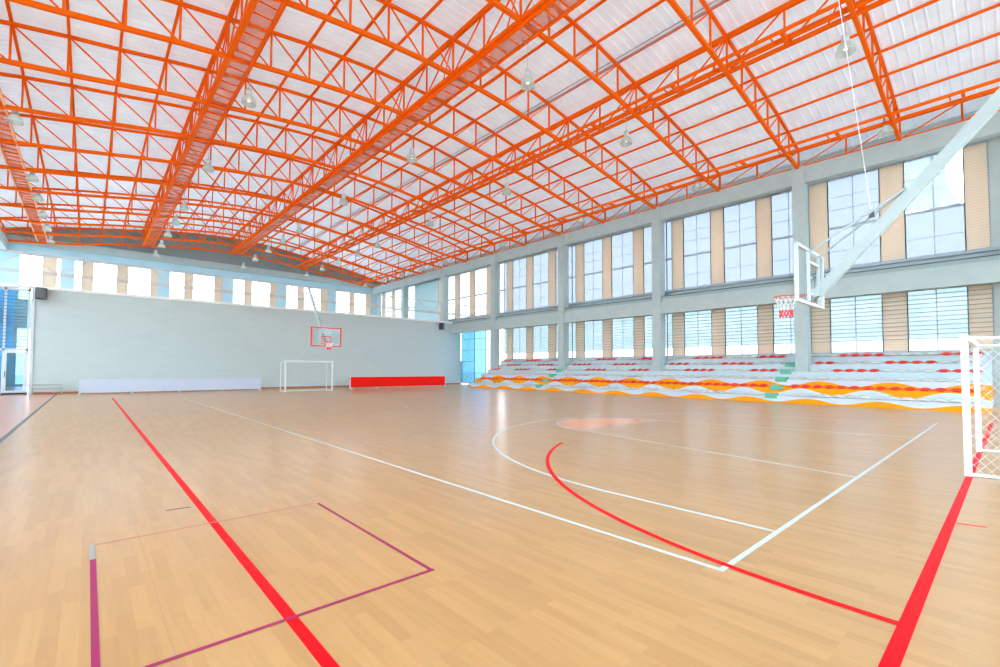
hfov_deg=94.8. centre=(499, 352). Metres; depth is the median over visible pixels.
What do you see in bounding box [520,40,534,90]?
lamp
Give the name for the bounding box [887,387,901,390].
seat
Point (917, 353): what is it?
seat
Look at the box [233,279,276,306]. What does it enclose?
window
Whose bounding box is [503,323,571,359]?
window
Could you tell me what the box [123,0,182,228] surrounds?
purlin
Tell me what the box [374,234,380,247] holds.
lamp
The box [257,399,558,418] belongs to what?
court line
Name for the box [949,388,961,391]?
seat
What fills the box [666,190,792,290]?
window
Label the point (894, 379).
seat
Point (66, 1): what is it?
purlin
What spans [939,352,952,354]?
seat
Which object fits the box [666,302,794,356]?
window
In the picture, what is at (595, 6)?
purlin
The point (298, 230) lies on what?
lamp
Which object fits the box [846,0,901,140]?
roof truss
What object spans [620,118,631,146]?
lamp
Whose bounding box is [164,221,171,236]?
lamp
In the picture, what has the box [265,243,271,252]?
lamp
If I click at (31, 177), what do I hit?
lamp
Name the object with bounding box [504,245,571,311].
window
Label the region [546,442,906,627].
court line
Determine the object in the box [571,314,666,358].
window
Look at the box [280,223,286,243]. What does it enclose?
lamp
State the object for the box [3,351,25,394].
door
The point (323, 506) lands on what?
tape line
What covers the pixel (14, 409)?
floor
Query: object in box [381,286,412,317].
window
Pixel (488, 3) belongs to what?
purlin
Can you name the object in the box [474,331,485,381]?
window
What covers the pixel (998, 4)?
purlin
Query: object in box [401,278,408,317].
column
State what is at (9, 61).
roof truss
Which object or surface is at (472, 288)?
window
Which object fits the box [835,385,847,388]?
seat
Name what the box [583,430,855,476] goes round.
court line
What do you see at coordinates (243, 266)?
lamp
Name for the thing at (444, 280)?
column
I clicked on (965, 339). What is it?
goal
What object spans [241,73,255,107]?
lamp
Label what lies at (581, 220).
lamp
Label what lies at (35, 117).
roof truss
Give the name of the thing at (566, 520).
court line
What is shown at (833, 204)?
window
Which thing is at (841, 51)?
lamp
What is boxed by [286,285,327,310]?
window
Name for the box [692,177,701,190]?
lamp
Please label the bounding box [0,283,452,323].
trim
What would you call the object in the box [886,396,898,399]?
seat
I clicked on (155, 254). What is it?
lamp
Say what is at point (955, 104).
truss
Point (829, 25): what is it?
truss
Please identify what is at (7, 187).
roof truss
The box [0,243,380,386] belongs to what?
wall
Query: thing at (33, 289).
trim
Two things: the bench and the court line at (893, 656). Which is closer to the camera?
the court line at (893, 656)
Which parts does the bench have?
rail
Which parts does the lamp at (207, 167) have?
lamp shade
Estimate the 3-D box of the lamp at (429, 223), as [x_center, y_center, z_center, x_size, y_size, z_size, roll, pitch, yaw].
[-5.102,-9.830,33.626,0.540,1.135,0.540,2,-3,-42]
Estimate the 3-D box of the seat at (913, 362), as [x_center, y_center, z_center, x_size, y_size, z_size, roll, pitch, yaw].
[18.642,0.432,20.599,0.360,0.150,0.452,2,-3,-42]
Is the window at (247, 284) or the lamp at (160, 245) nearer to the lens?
the lamp at (160, 245)
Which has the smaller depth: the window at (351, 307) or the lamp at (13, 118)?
the lamp at (13, 118)
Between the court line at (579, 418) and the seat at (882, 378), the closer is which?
the court line at (579, 418)
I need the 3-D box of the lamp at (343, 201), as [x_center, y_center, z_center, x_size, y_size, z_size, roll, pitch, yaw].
[-9.945,-10.250,29.303,0.540,1.635,0.540,2,-3,-42]
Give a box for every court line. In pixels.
[112,398,339,666]
[180,397,719,570]
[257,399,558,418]
[492,414,921,531]
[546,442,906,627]
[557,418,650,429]
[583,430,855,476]
[585,420,653,429]
[660,420,913,437]
[717,423,937,571]
[878,423,993,666]
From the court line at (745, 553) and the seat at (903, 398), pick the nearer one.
the court line at (745, 553)
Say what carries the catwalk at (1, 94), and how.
attached to the roof truss
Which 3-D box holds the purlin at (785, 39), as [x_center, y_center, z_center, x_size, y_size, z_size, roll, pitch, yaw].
[-4.768,-10.466,32.403,0.705,0.160,55.700,2,-3,-42]
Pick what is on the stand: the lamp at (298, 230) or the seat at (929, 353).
the seat at (929, 353)
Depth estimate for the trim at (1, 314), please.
36.20 m
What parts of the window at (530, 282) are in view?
pane, slatted panel, pane, slatted panel, pane, slatted panel, pane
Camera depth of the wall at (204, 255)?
47.15 m
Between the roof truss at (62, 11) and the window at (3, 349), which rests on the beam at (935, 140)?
the roof truss at (62, 11)
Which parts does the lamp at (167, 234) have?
lamp shade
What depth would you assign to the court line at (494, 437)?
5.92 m
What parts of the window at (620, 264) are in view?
pane, slatted panel, pane, slatted panel, pane, slatted panel, pane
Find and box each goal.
[280,360,332,391]
[960,334,999,479]
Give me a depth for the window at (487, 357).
43.97 m
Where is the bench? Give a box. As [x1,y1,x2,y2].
[31,384,62,394]
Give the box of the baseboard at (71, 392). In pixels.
[31,383,460,394]
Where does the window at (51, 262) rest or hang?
in the wall at (9, 277)
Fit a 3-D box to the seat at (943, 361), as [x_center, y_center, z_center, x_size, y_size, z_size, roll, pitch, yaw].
[19.263,0.408,19.907,0.360,0.150,0.452,2,-3,-42]
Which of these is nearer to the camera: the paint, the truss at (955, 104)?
the paint
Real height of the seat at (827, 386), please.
0.150 m
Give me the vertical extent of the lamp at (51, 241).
0.620 m
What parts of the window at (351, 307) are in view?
slatted panel, slatted panel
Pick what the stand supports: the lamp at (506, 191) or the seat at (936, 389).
the seat at (936, 389)
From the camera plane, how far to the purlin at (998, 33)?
21.87 m
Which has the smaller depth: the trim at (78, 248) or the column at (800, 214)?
the column at (800, 214)
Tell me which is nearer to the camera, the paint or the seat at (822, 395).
the paint
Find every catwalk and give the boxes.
[0,87,47,241]
[144,0,287,247]
[232,0,585,255]
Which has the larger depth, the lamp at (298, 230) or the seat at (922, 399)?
the lamp at (298, 230)
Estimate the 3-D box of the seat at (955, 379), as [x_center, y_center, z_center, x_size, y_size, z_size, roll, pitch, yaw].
[18.453,1.117,18.534,0.360,0.150,0.452,2,-3,-42]
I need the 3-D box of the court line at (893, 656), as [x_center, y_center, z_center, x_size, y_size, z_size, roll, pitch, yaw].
[7.439,1.831,7.239,18.970,0.002,0.078,2,-3,-42]
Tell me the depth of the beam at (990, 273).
24.67 m
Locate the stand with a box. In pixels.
[468,354,993,412]
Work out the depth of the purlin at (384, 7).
22.49 m
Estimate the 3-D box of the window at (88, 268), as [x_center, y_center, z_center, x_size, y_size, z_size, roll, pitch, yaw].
[-35.453,-6.175,42.672,6.040,3.900,0.100,2,-3,-42]
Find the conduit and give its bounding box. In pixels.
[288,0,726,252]
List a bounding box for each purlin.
[5,0,57,226]
[65,0,80,226]
[102,0,124,221]
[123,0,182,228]
[165,6,286,226]
[180,0,340,231]
[198,0,391,232]
[215,0,442,234]
[232,3,488,236]
[262,0,606,243]
[276,0,665,247]
[290,0,729,251]
[295,0,874,267]
[303,0,793,255]
[318,0,859,258]
[328,0,939,263]
[341,3,999,266]
[352,32,999,270]
[355,78,999,283]
[365,60,999,274]
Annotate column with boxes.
[558,233,568,369]
[651,206,665,370]
[791,165,811,371]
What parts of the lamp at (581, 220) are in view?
lamp shade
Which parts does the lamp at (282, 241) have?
lamp shade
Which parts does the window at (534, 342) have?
pane, slatted panel, pane, pane, slatted panel, pane, pane, slatted panel, pane, pane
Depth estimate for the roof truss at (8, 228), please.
45.14 m
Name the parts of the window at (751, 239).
pane, slatted panel, pane, slatted panel, pane, slatted panel, pane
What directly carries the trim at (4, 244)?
attached to the wall
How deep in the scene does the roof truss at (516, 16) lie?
19.57 m
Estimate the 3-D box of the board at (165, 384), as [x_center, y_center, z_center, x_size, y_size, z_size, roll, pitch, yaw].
[-20.305,2.074,29.148,9.540,0.930,0.360,2,-3,-42]
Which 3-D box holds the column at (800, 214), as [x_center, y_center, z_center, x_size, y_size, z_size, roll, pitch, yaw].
[15.571,-3.562,23.733,0.650,12.020,0.560,2,-3,-42]
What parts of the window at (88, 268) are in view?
slatted panel, slatted panel, slatted panel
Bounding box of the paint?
[558,418,650,429]
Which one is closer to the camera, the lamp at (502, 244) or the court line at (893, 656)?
the court line at (893, 656)
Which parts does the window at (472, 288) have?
pane, slatted panel, pane, slatted panel, pane, slatted panel, pane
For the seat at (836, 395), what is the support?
on the stand
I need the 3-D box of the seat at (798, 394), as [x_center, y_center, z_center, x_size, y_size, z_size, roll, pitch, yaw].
[13.921,1.964,21.316,0.360,0.150,0.452,2,-3,-42]
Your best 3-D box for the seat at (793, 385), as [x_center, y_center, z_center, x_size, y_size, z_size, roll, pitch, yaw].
[14.171,1.616,22.175,0.360,0.150,0.452,2,-3,-42]
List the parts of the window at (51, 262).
slatted panel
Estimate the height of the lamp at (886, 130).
0.645 m
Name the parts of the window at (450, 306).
pane, slatted panel, pane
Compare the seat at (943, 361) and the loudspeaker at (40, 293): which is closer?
the seat at (943, 361)
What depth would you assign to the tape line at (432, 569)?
2.80 m
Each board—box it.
[78,377,261,394]
[348,376,445,388]
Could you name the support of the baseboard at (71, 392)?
attached to the wall at (78, 335)
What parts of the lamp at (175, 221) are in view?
lamp shade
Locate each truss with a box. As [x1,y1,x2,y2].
[0,19,561,235]
[0,72,525,245]
[0,111,494,253]
[0,143,467,261]
[0,168,443,268]
[0,186,422,274]
[0,203,402,279]
[0,217,387,283]
[6,0,605,223]
[6,227,373,287]
[142,0,255,245]
[231,0,549,252]
[272,0,656,208]
[303,0,891,268]
[375,91,999,286]
[485,0,720,191]
[666,0,798,168]
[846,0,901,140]
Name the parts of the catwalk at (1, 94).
rail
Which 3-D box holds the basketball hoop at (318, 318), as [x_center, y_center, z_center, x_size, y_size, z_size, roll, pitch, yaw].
[-11.482,-2.296,29.133,1.860,4.340,4.003,2,-3,-42]
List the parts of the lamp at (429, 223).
lamp shade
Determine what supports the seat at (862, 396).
on the stand
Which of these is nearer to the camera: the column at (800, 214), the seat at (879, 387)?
the seat at (879, 387)
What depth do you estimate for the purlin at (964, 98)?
23.25 m
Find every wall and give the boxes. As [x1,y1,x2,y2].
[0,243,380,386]
[1,228,379,284]
[32,290,460,391]
[381,109,999,407]
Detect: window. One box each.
[0,286,31,394]
[18,253,61,300]
[74,260,157,295]
[169,271,222,301]
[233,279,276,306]
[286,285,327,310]
[336,291,369,314]
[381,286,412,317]
[413,275,452,320]
[453,263,503,318]
[461,332,474,382]
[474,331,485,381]
[485,330,489,373]
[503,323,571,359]
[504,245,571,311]
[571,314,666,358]
[572,222,666,302]
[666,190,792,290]
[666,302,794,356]
[808,140,991,271]
[810,284,994,353]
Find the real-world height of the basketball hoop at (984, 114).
10.974 m
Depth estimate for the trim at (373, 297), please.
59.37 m
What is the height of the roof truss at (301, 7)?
3.407 m
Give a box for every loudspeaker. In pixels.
[35,287,46,299]
[439,323,444,329]
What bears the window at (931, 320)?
in the wall at (993, 143)
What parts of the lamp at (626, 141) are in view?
lamp shade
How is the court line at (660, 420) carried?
on the floor at (510, 585)
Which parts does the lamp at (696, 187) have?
lamp shade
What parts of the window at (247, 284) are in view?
slatted panel, slatted panel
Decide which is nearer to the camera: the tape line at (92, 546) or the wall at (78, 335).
the tape line at (92, 546)
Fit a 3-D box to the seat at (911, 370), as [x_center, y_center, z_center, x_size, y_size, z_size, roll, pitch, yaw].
[18.082,0.792,20.086,0.360,0.150,0.452,2,-3,-42]
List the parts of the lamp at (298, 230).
lamp shade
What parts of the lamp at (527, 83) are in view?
cord, lamp shade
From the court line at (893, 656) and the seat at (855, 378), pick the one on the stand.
the seat at (855, 378)
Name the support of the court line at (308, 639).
on the floor at (510, 585)
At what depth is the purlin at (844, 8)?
20.71 m
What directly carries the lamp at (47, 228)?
hanging from the catwalk at (1, 94)
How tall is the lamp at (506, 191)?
1.135 m
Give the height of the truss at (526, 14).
1.605 m
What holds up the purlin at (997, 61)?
on the roof truss
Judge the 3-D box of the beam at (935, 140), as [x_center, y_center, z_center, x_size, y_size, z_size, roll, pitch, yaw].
[4.868,-8.703,35.804,0.400,0.860,64.000,2,-3,-42]
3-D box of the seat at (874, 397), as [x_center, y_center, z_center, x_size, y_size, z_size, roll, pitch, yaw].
[15.782,1.895,19.238,0.360,0.150,0.452,2,-3,-42]
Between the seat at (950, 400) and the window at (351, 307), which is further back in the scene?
the window at (351, 307)
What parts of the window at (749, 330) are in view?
pane, pane, slatted panel, pane, pane, slatted panel, pane, pane, slatted panel, pane, pane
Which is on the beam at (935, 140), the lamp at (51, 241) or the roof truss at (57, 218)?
the roof truss at (57, 218)
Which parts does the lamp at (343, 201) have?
lamp shade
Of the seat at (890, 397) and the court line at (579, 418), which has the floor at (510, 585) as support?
the court line at (579, 418)
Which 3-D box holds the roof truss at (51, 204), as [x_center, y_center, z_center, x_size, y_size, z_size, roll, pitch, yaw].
[-23.285,-10.581,42.881,32.515,3.407,0.130,2,-3,-42]
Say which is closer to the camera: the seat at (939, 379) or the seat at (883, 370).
the seat at (939, 379)
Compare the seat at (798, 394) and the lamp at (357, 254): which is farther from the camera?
the lamp at (357, 254)
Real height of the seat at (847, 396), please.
0.150 m
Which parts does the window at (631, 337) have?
pane, slatted panel, pane, pane, slatted panel, pane, pane, slatted panel, pane, pane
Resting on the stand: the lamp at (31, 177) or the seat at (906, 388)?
the seat at (906, 388)
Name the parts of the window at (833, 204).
slatted panel, pane, slatted panel, pane, slatted panel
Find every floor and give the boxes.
[0,384,999,666]
[0,386,54,438]
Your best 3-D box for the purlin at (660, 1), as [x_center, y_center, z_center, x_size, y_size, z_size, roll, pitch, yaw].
[-3.943,-12.557,27.974,0.090,0.073,63.900,2,-3,-42]
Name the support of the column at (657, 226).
on the floor at (510, 585)
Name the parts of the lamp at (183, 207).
lamp shade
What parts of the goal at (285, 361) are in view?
post, post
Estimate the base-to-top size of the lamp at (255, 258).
1.635 m
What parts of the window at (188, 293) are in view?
slatted panel, slatted panel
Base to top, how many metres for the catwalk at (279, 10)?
0.120 m
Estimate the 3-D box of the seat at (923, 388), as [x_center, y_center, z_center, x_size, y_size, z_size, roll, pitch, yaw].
[17.273,1.500,18.713,0.360,0.150,0.452,2,-3,-42]
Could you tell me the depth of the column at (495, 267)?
41.41 m
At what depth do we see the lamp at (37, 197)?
28.66 m
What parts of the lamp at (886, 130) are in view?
lamp shade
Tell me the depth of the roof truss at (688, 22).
18.62 m
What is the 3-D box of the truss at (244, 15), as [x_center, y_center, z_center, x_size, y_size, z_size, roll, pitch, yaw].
[-15.334,-11.524,22.962,0.140,1.526,55.718,2,-3,-42]
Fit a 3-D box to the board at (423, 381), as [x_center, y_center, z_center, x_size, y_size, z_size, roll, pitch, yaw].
[-8.136,2.425,37.886,8.940,0.930,0.360,2,-3,-42]
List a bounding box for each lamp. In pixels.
[6,110,23,125]
[25,172,38,182]
[32,193,43,201]
[37,210,47,217]
[42,224,51,231]
[46,236,54,243]
[152,244,158,257]
[158,240,164,247]
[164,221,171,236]
[171,208,179,224]
[179,192,188,211]
[202,148,213,172]
[240,257,245,268]
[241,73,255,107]
[252,244,257,261]
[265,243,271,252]
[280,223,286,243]
[296,224,302,233]
[339,178,347,205]
[354,243,359,256]
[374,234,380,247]
[406,127,416,162]
[426,217,433,226]
[499,238,504,246]
[502,174,510,195]
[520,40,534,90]
[577,214,584,224]
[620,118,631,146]
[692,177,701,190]
[836,15,855,58]
[878,119,893,136]
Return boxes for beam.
[0,249,493,318]
[372,111,999,293]
[451,263,999,333]
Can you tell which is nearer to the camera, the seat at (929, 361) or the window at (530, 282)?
the seat at (929, 361)
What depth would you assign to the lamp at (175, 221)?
33.37 m
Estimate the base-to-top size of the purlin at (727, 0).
0.073 m
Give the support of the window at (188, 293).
in the wall at (9, 277)
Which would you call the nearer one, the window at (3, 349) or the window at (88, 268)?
the window at (3, 349)
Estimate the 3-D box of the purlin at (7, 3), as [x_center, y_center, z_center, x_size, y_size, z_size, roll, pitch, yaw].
[-17.136,-11.650,16.128,0.090,0.073,63.900,2,-3,-42]
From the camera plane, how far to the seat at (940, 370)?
19.38 m
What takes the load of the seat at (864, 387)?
on the stand
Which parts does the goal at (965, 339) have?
post, post, frame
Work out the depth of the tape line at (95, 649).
2.85 m
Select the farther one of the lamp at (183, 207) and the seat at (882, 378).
the lamp at (183, 207)
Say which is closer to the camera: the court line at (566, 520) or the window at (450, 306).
the court line at (566, 520)
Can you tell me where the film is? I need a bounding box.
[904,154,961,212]
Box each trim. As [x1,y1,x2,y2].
[0,228,8,251]
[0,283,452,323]
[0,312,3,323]
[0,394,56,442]
[4,234,378,288]
[28,288,34,394]
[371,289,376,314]
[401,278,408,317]
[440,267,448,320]
[448,246,999,320]
[452,255,999,324]
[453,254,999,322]
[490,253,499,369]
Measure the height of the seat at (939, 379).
0.150 m
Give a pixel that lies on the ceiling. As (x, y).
(449, 16)
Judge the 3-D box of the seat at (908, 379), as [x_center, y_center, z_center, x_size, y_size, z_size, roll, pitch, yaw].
[17.522,1.152,19.573,0.360,0.150,0.452,2,-3,-42]
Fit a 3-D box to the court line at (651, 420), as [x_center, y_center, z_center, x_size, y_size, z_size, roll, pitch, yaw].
[3.425,2.022,12.897,3.560,0.002,0.050,2,-3,-42]
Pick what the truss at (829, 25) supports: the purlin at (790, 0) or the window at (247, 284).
the purlin at (790, 0)
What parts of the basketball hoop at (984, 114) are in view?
board frame, frame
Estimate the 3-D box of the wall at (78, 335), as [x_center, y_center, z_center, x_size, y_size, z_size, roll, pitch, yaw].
[-15.557,-0.232,36.834,30.800,6.120,0.200,2,-3,-42]
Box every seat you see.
[787,384,799,387]
[794,393,806,396]
[817,394,830,397]
[822,385,834,388]
[831,394,843,397]
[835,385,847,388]
[843,395,856,398]
[850,377,862,380]
[857,395,869,398]
[860,386,873,389]
[863,377,876,380]
[870,396,883,399]
[874,386,887,389]
[877,377,889,380]
[879,369,892,371]
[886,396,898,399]
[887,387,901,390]
[892,378,903,380]
[899,397,913,400]
[902,387,916,390]
[904,378,918,380]
[907,369,920,371]
[910,361,922,363]
[911,352,923,355]
[914,397,929,401]
[918,387,931,390]
[919,378,933,381]
[921,369,935,371]
[923,360,936,363]
[924,352,938,354]
[930,398,946,401]
[932,388,947,391]
[934,378,949,381]
[936,369,950,372]
[938,360,951,363]
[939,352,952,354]
[947,399,961,402]
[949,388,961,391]
[951,378,960,381]
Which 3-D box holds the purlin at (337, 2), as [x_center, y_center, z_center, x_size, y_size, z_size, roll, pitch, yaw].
[-10.537,-12.790,22.076,0.090,0.073,63.900,2,-3,-42]
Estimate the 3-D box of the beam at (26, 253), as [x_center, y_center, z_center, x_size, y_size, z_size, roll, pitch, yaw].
[-12.635,-3.981,30.713,32.100,1.010,0.700,2,-3,-42]
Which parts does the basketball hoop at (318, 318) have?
frame, board frame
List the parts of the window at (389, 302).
slatted panel, pane, slatted panel, pane, pane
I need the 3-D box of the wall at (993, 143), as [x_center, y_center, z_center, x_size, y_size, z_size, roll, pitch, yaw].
[5.796,-3.773,36.471,0.250,13.300,64.600,2,-3,-42]
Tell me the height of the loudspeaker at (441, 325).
0.640 m
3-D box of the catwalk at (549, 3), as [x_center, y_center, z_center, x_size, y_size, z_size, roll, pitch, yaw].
[-9.514,-11.093,28.172,0.780,0.120,55.700,2,-3,-42]
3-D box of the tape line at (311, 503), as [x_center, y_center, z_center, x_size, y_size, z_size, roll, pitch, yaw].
[-2.839,1.705,4.652,1.880,0.002,0.018,2,-3,-42]
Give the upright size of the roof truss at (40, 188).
3.407 m
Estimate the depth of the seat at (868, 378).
20.60 m
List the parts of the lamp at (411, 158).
lamp shade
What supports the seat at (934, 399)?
on the stand
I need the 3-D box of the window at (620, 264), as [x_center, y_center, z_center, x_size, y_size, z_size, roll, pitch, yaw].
[8.397,-6.284,33.512,0.050,4.680,8.040,2,-3,-42]
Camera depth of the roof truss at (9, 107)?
24.02 m
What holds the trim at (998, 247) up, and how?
attached to the wall at (993, 143)
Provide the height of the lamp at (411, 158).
1.635 m
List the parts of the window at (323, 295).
slatted panel, slatted panel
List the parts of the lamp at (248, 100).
lamp shade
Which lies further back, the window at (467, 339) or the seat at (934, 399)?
the window at (467, 339)
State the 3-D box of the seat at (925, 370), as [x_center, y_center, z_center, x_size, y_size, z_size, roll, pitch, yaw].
[18.392,0.780,19.740,0.360,0.150,0.452,2,-3,-42]
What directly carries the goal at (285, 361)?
on the floor at (510, 585)
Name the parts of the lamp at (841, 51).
lamp shade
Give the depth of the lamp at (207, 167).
24.30 m
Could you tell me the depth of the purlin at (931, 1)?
21.08 m
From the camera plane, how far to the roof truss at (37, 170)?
31.05 m
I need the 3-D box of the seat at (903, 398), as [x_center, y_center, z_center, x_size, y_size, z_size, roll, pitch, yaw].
[16.402,1.872,18.546,0.360,0.150,0.452,2,-3,-42]
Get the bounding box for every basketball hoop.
[305,286,341,349]
[774,0,999,317]
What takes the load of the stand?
on the floor at (510, 585)
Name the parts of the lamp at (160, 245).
lamp shade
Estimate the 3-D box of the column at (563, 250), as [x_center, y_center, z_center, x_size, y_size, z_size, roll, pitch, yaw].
[4.900,-3.165,35.648,0.650,12.020,0.560,2,-3,-42]
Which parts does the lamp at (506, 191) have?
lamp shade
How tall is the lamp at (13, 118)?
0.620 m
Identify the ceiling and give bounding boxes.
[0,0,999,281]
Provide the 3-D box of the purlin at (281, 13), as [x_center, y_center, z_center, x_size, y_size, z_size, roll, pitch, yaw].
[-11.637,-12.632,21.085,0.090,0.073,63.900,2,-3,-42]
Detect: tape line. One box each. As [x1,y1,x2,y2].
[89,544,94,559]
[90,559,99,666]
[96,503,313,544]
[144,568,434,666]
[317,503,431,569]
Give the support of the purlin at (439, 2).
on the roof truss
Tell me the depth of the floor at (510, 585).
4.44 m
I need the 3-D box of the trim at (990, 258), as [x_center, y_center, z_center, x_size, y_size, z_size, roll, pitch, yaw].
[4.930,-3.264,35.678,0.170,0.180,64.000,2,-3,-42]
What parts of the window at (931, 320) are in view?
slatted panel, pane, pane, slatted panel, pane, pane, slatted panel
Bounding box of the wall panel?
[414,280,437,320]
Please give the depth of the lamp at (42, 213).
31.79 m
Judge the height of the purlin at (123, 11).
0.073 m

